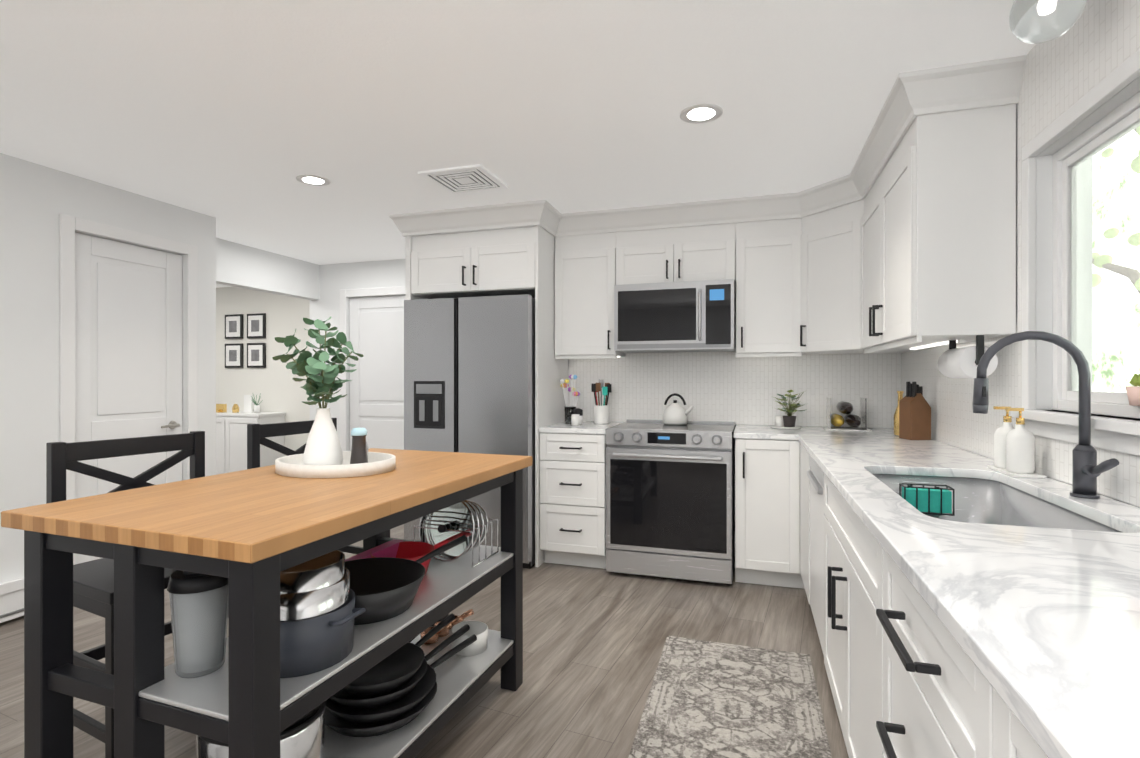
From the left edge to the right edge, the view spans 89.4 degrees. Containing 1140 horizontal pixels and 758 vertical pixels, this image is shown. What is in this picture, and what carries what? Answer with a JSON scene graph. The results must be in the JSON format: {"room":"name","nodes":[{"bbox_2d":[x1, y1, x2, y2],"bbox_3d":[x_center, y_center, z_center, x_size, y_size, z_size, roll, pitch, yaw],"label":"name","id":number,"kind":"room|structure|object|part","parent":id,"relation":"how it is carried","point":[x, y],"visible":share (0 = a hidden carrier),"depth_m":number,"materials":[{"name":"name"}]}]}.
{"room":"kitchen","nodes":[
{"label":"kitchen","id":0,"kind":"room"},
{"bbox_2d":[0,153,318,583],"bbox_3d":[-3.298,0.045,2.589,0.663,2.380,6.580,0,0,17],"label":"wall","id":1,"kind":"structure","parent":0,"point":[107,312],"depth_m":3.40,"materials":[{"name":"paint"}]},
{"bbox_2d":[0,577,23,622],"bbox_3d":[-3.375,1.119,1.216,0.075,0.195,3.810,0,0,17],"label":"baseboard heater","id":2,"kind":"object","parent":1,"relation":"attached to","point":[11,599],"depth_m":2.91,"materials":[{"name":"white metal"}]},
{"bbox_3d":[-2.706,0.164,3.562,0.113,2.140,0.820,0,0,17],"label":"door and casing","id":3,"kind":"part","parent":1,"relation":"part of","materials":[{"name":"white paint"}]},
{"bbox_2d":[216,287,309,455],"bbox_3d":[-3.726,0.041,7.092,3.080,2.380,0.120,0,0,17],"label":"wall","id":4,"kind":"structure","parent":0,"point":[276,386],"depth_m":6.98,"materials":[{"name":"beige paint"}]},
{"bbox_2d":[225,314,242,338],"bbox_3d":[-4.170,-0.649,7.148,0.270,0.300,0.032,0,0,17],"label":"picture frame","id":5,"kind":"object","parent":4,"relation":"attached to","point":[233,323],"depth_m":7.13,"materials":[{"name":"black"}]},
{"bbox_2d":[225,343,242,367],"bbox_3d":[-4.170,-0.289,7.148,0.270,0.300,0.032,0,0,17],"label":"picture frame","id":6,"kind":"object","parent":4,"relation":"attached to","point":[233,352],"depth_m":7.13,"materials":[{"name":"black"}]},
{"bbox_2d":[247,343,265,367],"bbox_3d":[-3.835,-0.289,7.044,0.270,0.300,0.032,0,0,17],"label":"picture frame","id":7,"kind":"object","parent":4,"relation":"attached to","point":[256,352],"depth_m":7.02,"materials":[{"name":"black"}]},
{"bbox_2d":[247,313,265,338],"bbox_3d":[-3.835,-0.649,7.044,0.270,0.300,0.032,0,0,17],"label":"picture frame","id":8,"kind":"object","parent":4,"relation":"attached to","point":[256,323],"depth_m":7.02,"materials":[{"name":"black"}]},
{"bbox_2d":[0,524,848,757],"bbox_3d":[-2.341,1.265,2.773,8.600,0.060,7.900,0,0,17],"label":"floor","id":9,"kind":"structure","parent":0,"point":[594,640],"depth_m":2.61,"materials":[{"name":"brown wood"}]},
{"bbox_2d":[46,431,204,757],"bbox_3d":[-1.367,0.718,1.935,0.400,1.035,0.480,0,0,27],"label":"counter stool","id":10,"kind":"object","parent":9,"relation":"on","point":[93,586],"visible":0.33,"depth_m":1.83,"materials":[{"name":"black wood"}]},
{"bbox_2d":[216,411,285,474],"bbox_3d":[-3.952,0.817,6.889,1.000,0.830,0.396,0,0,17],"label":"base cabinet","id":11,"kind":"object","parent":9,"relation":"on","point":[231,441],"visible":0.44,"depth_m":6.68,"materials":[{"name":"white wood"}]},
{"bbox_2d":[216,404,226,412],"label":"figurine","id":12,"kind":"object","parent":11,"relation":"on","point":[219,407],"depth_m":6.91,"materials":[{"name":"gold metal"}]},
{"bbox_2d":[232,404,238,412],"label":"figurine","id":13,"kind":"object","parent":11,"relation":"on","point":[235,409],"depth_m":6.85,"materials":[{"name":"gold metal"}]},
{"bbox_2d":[244,393,262,412],"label":"potted plant","id":14,"kind":"object","parent":11,"relation":"on","point":[249,403],"depth_m":6.87,"materials":[{"name":"white ceramic"}]},
{"bbox_2d":[24,468,522,757],"bbox_3d":[-0.757,0.795,1.868,0.740,0.881,1.276,0,0,20],"label":"kitchen island","id":15,"kind":"object","parent":9,"relation":"on","point":[245,704],"depth_m":1.37,"materials":[{"name":"brown wood"}]},
{"bbox_2d":[1,448,531,567],"bbox_3d":[-0.757,0.335,1.867,0.800,0.038,1.334,0,0,20],"label":"island countertop","id":16,"kind":"structure","parent":15,"relation":"on","point":[255,515],"depth_m":1.43,"materials":[{"name":"brown wood"}]},
{"bbox_2d":[275,451,395,477],"bbox_3d":[-0.812,0.295,2.007,0.414,0.040,0.351,0,0,17],"label":"decorative tray","id":17,"kind":"object","parent":16,"relation":"on","point":[295,466],"visible":0.81,"depth_m":1.87,"materials":[{"name":"white ceramic"}]},
{"bbox_2d":[272,316,362,464],"bbox_3d":[-0.881,0.038,2.016,0.328,0.528,0.263,0,0,17],"label":"vase","id":18,"kind":"object","parent":17,"relation":"on","point":[323,446],"visible":0.98,"depth_m":1.98,"materials":[{"name":"white ceramic"}]},
{"bbox_2d":[350,428,367,463],"bbox_3d":[-0.736,0.236,2.011,0.060,0.132,0.060,0,0,17],"label":"pepper grinder","id":19,"kind":"object","parent":17,"relation":"on","point":[358,450],"visible":0.9,"depth_m":1.99,"materials":[{"name":"grey metal"}]},
{"bbox_2d":[167,500,498,757],"bbox_3d":[-0.594,0.739,1.828,0.405,0.589,1.217,0,0,17],"label":"cookware","id":20,"kind":"object","parent":15,"relation":"in","point":[329,601],"visible":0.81,"depth_m":1.61,"materials":[{"name":"black metal"}]},
{"bbox_2d":[247,418,389,553],"bbox_3d":[-1.153,0.718,2.685,0.400,1.035,0.480,0,0,25],"label":"counter stool","id":21,"kind":"object","parent":9,"relation":"on","point":[257,434],"visible":0.08,"depth_m":2.66,"materials":[{"name":"black wood"}]},
{"bbox_2d":[404,294,534,568],"bbox_3d":[-0.593,0.346,4.173,0.913,1.775,0.760,0,0,17],"label":"refrigerator","id":22,"kind":"object","parent":9,"relation":"on","point":[469,374],"visible":0.67,"depth_m":3.79,"materials":[{"name":"silver metal"}]},
{"bbox_2d":[540,432,606,568],"bbox_3d":[0.107,0.793,4.023,0.445,0.882,0.646,0,0,17],"label":"base cabinet","id":23,"kind":"object","parent":9,"relation":"on","point":[572,465],"depth_m":3.72,"materials":[{"name":"white wood"}]},
{"bbox_2d":[539,421,622,433],"bbox_3d":[0.108,0.334,4.018,0.450,0.031,0.646,0,0,17],"label":"countertop","id":24,"kind":"structure","parent":23,"relation":"on","point":[588,427],"depth_m":3.77,"materials":[{"name":"stone"}]},
{"bbox_2d":[560,375,582,425],"bbox_3d":[0.001,0.143,4.069,0.198,0.350,0.268,0,0,17],"label":"clutter","id":25,"kind":"object","parent":24,"relation":"on","point":[573,415],"visible":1,"depth_m":4.10,"materials":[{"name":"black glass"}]},
{"bbox_2d":[591,379,610,423],"bbox_3d":[0.228,0.161,4.128,0.141,0.315,0.110,0,0,17],"label":"utensil crock","id":26,"kind":"object","parent":24,"relation":"on","point":[601,413],"visible":1,"depth_m":4.09,"materials":[{"name":"white ceramic"}]},
{"bbox_2d":[605,419,734,583],"bbox_3d":[0.679,0.767,3.792,0.770,0.935,0.730,0,0,17],"label":"range","id":27,"kind":"object","parent":9,"relation":"on","point":[670,501],"visible":1,"depth_m":3.50,"materials":[{"name":"silver metal"}]},
{"bbox_2d":[663,393,693,424],"bbox_3d":[0.743,0.204,3.957,0.214,0.213,0.172,0,0,17],"label":"kettle","id":28,"kind":"object","parent":27,"relation":"on","point":[675,413],"visible":1,"depth_m":3.90,"materials":[{"name":"white ceramic"}]},
{"bbox_2d":[628,636,831,757],"bbox_3d":[0.338,1.232,1.289,0.630,0.008,2.870,0,0,17],"label":"rug","id":29,"kind":"object","parent":9,"relation":"on","point":[707,699],"visible":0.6,"depth_m":2.16,"materials":[{"name":"grey fabric"}]},
{"bbox_2d":[735,438,787,586],"bbox_3d":[1.256,0.793,3.664,0.384,0.882,0.646,0,0,17],"label":"base cabinet","id":30,"kind":"object","parent":9,"relation":"on","point":[761,465],"depth_m":3.38,"materials":[{"name":"white wood"}]},
{"bbox_2d":[807,454,824,654],"bbox_3d":[1.398,0.795,2.477,0.665,0.880,0.600,0,0,17],"label":"dishwasher","id":31,"kind":"object","parent":9,"relation":"on","point":[815,474],"visible":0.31,"depth_m":2.54,"materials":[{"name":"silver metal"}]},
{"bbox_2d":[788,440,867,603],"bbox_3d":[1.541,0.794,3.004,0.719,0.882,0.485,0,0,17],"label":"base cabinet","id":32,"kind":"object","parent":9,"relation":"on","point":[839,516],"depth_m":3.15,"materials":[{"name":"white wood"}]},
{"bbox_2d":[734,425,790,439],"bbox_3d":[1.222,0.335,3.668,0.333,0.031,0.649,0,0,17],"label":"countertop","id":33,"kind":"structure","parent":32,"relation":"on","point":[741,431],"depth_m":3.44,"materials":[{"name":"stone"}]},
{"bbox_2d":[824,532,875,757],"bbox_3d":[1.159,0.926,1.677,0.656,0.620,1.055,0,0,17],"label":"base cabinet","id":34,"kind":"object","parent":9,"relation":"on","point":[849,656],"depth_m":1.70,"materials":[{"name":"white wood"}]},
{"bbox_2d":[868,529,971,757],"bbox_3d":[0.913,0.796,0.887,0.656,0.882,0.718,0,0,17],"label":"base cabinet","id":35,"kind":"object","parent":9,"relation":"on","point":[906,678],"depth_m":1.03,"materials":[{"name":"white wood"}]},
{"bbox_2d":[972,661,1047,757],"bbox_3d":[0.739,0.796,0.330,0.656,0.882,0.567,0,0,17],"label":"base cabinet","id":36,"kind":"object","parent":9,"relation":"on","point":[997,732],"depth_m":0.69,"materials":[{"name":"white wood"}]},
{"bbox_2d":[791,426,1139,757],"bbox_3d":[1.154,0.336,1.729,0.693,0.031,4.391,0,0,17],"label":"countertop","id":37,"kind":"structure","parent":36,"relation":"on","point":[1042,625],"depth_m":0.91,"materials":[{"name":"stone"}]},
{"bbox_2d":[770,390,806,428],"bbox_3d":[1.421,0.194,3.738,0.237,0.249,0.215,0,0,17],"label":"herb plant","id":38,"kind":"object","parent":37,"relation":"on","point":[789,420],"visible":1,"depth_m":3.72,"materials":[{"name":"green plant"}]},
{"bbox_2d":[822,397,871,430],"bbox_3d":[1.743,0.218,3.639,0.260,0.200,0.290,0,0,17],"label":"wine rack","id":39,"kind":"object","parent":37,"relation":"on","point":[852,420],"visible":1,"depth_m":3.60,"materials":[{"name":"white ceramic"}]},
{"bbox_2d":[894,391,903,435],"bbox_3d":[1.873,0.194,3.269,0.066,0.250,0.066,0,0,17],"label":"bottle","id":40,"kind":"object","parent":37,"relation":"on","point":[896,417],"visible":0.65,"depth_m":3.26,"materials":[{"name":"gold metal"}]},
{"bbox_2d":[899,382,930,439],"bbox_3d":[1.827,0.166,3.053,0.110,0.305,0.100,0,0,-3],"label":"knife block","id":41,"kind":"object","parent":37,"relation":"on","point":[914,415],"visible":1,"depth_m":3.00,"materials":[{"name":"brown wood"}]},
{"bbox_2d":[873,474,1122,532],"bbox_3d":[1.154,0.460,1.671,0.480,0.215,0.940,0,0,17],"label":"sink","id":42,"kind":"object","parent":37,"relation":"in","point":[982,501],"depth_m":1.99,"materials":[{"name":"silver metal"}]},
{"bbox_2d":[899,483,954,515],"bbox_3d":[1.270,0.427,2.057,0.154,0.093,0.083,0,0,17],"label":"sink caddy","id":43,"kind":"object","parent":42,"relation":"in","point":[936,500],"visible":0.79,"depth_m":2.02,"materials":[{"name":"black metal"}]},
{"bbox_2d":[987,406,1045,477],"bbox_3d":[1.521,0.208,1.970,0.092,0.223,0.210,0,0,17],"label":"soap dispensers","id":44,"kind":"object","parent":37,"relation":"on","point":[1014,452],"visible":1,"depth_m":1.91,"materials":[{"name":"white ceramic"}]},
{"bbox_2d":[972,331,1118,498],"bbox_3d":[1.301,0.091,1.587,0.266,0.457,0.244,0,0,17],"label":"faucet","id":45,"kind":"object","parent":37,"relation":"on","point":[1087,470],"visible":1,"depth_m":1.57,"materials":[{"name":"grey metal"}]},
{"bbox_2d":[0,0,1034,287],"bbox_3d":[-2.341,-1.195,2.771,8.600,0.100,7.900,0,0,17],"label":"ceiling","id":46,"kind":"structure","parent":0,"point":[234,118],"depth_m":2.33,"materials":[{"name":"paint"}]},
{"bbox_2d":[296,174,330,185],"bbox_3d":[-1.479,-1.142,3.319,0.183,0.006,0.183,0,0,-28],"label":"recessed light","id":47,"kind":"object","parent":46,"relation":"in","point":[314,180],"depth_m":3.31,"materials":[{"name":"white plastic"}]},
{"bbox_2d":[418,164,508,194],"bbox_3d":[-0.602,-1.139,3.308,0.380,0.012,0.380,0,0,17],"label":"ceiling vent","id":48,"kind":"object","parent":46,"relation":"in","point":[467,179],"visible":1,"depth_m":3.28,"materials":[{"name":"white metal"}]},
{"bbox_2d":[680,103,722,123],"bbox_3d":[0.566,-1.142,2.486,0.183,0.006,0.183,0,0,-28],"label":"recessed light","id":49,"kind":"object","parent":46,"relation":"in","point":[701,113],"depth_m":2.48,"materials":[{"name":"white plastic"}]},
{"bbox_2d":[1009,0,1086,43],"bbox_3d":[1.328,-1.045,1.605,0.170,0.198,0.170,0,0,17],"label":"globe ceiling light","id":50,"kind":"object","parent":46,"relation":"attached to","point":[1036,21],"visible":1,"depth_m":1.57,"materials":[{"name":"clear glass"}]},
{"bbox_2d":[310,259,867,450],"bbox_3d":[-0.148,0.043,4.811,5.350,2.380,0.700,0,0,17],"label":"wall","id":51,"kind":"structure","parent":0,"point":[361,304],"depth_m":5.65,"materials":[{"name":"paint"}]},
{"bbox_3d":[-1.817,0.175,5.606,0.940,2.115,0.098,0,0,17],"label":"door and casing","id":52,"kind":"part","parent":51,"relation":"part of","materials":[{"name":"white wood"}]},
{"bbox_2d":[409,203,552,302],"bbox_3d":[-0.579,-0.871,4.231,0.938,0.549,0.646,0,0,17],"label":"upper cabinet","id":53,"kind":"object","parent":51,"relation":"attached to","point":[519,260],"depth_m":3.91,"materials":[{"name":"white wood"}]},
{"bbox_2d":[553,209,625,358],"bbox_3d":[0.150,-0.656,4.163,0.443,0.980,0.341,0,0,17],"label":"upper cabinet","id":54,"kind":"object","parent":51,"relation":"attached to","point":[584,243],"depth_m":4.00,"materials":[{"name":"white wood"}]},
{"bbox_2d":[617,341,957,356],"bbox_3d":[0.840,-0.161,3.382,2.110,0.007,1.260,0,0,17],"label":"under-cabinet light strip","id":55,"kind":"object","parent":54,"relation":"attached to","point":[933,345],"visible":0.33,"depth_m":2.76,"materials":[{"name":"white plastic"}]},
{"bbox_2d":[617,199,732,284],"bbox_3d":[0.738,-0.891,3.979,0.787,0.509,0.341,0,0,17],"label":"upper cabinet","id":56,"kind":"object","parent":51,"relation":"attached to","point":[677,242],"depth_m":3.81,"materials":[{"name":"white wood"}]},
{"bbox_2d":[614,279,735,352],"bbox_3d":[0.720,-0.411,3.923,0.773,0.440,0.452,0,0,17],"label":"microwave","id":57,"kind":"object","parent":56,"relation":"attached to","point":[684,316],"visible":0.98,"depth_m":3.75,"materials":[{"name":"silver metal"}]},
{"bbox_2d":[569,352,896,427],"bbox_3d":[1.069,0.061,4.060,2.258,0.514,0.008,0,0,17],"label":"tile backsplash","id":58,"kind":"structure","parent":51,"relation":"attached to","point":[722,386],"depth_m":4.02,"materials":[{"name":"white tile"}]},
{"bbox_2d":[733,193,788,356],"bbox_3d":[1.313,-0.655,3.781,0.430,0.980,0.376,0,0,17],"label":"upper cabinet","id":59,"kind":"object","parent":51,"relation":"attached to","point":[760,223],"depth_m":3.65,"materials":[{"name":"white wood"}]},
{"bbox_2d":[931,0,1139,507],"bbox_3d":[1.350,0.046,0.918,0.168,2.380,6.160,0,0,17],"label":"wall","id":60,"kind":"structure","parent":0,"point":[1098,42],"depth_m":1.74,"materials":[{"name":"paint"}]},
{"bbox_2d":[789,169,910,354],"bbox_3d":[1.711,-0.655,3.498,0.680,0.980,0.680,0,0,17],"label":"upper cabinet","id":61,"kind":"object","parent":60,"relation":"attached to","point":[820,216],"depth_m":3.45,"materials":[{"name":"white wood"}]},
{"bbox_2d":[853,59,1024,350],"bbox_3d":[1.617,-0.654,2.689,0.377,0.980,1.102,0,0,17],"label":"upper cabinet","id":62,"kind":"object","parent":60,"relation":"attached to","point":[901,237],"depth_m":2.18,"materials":[{"name":"white wood"}]},
{"bbox_2d":[937,335,997,377],"bbox_3d":[1.575,-0.083,2.295,0.124,0.161,0.316,0,0,17],"label":"paper towel holder","id":63,"kind":"object","parent":62,"relation":"attached to","point":[955,362],"visible":0.9,"depth_m":2.18,"materials":[{"name":"white paper"}]},
{"bbox_2d":[897,326,1016,458],"bbox_3d":[1.886,0.062,2.904,0.008,0.514,1.680,0,0,17],"label":"tile backsplash","id":64,"kind":"structure","parent":60,"relation":"attached to","point":[954,422],"depth_m":2.66,"materials":[{"name":"white tile"}]},
{"bbox_2d":[1011,49,1139,455],"bbox_3d":[1.390,-0.311,1.225,0.145,1.005,1.710,0,0,17],"label":"window","id":65,"kind":"structure","parent":60,"relation":"in","point":[1122,435],"depth_m":1.90,"materials":[{"name":"white wood"}]},
{"bbox_2d":[1125,374,1139,405],"bbox_3d":[1.505,0.028,1.519,0.060,0.085,0.058,0,0,17],"label":"succulent","id":66,"kind":"object","parent":65,"relation":"on","point":[1133,393],"visible":0.96,"depth_m":1.51,"materials":[{"name":"green"}]}
]}

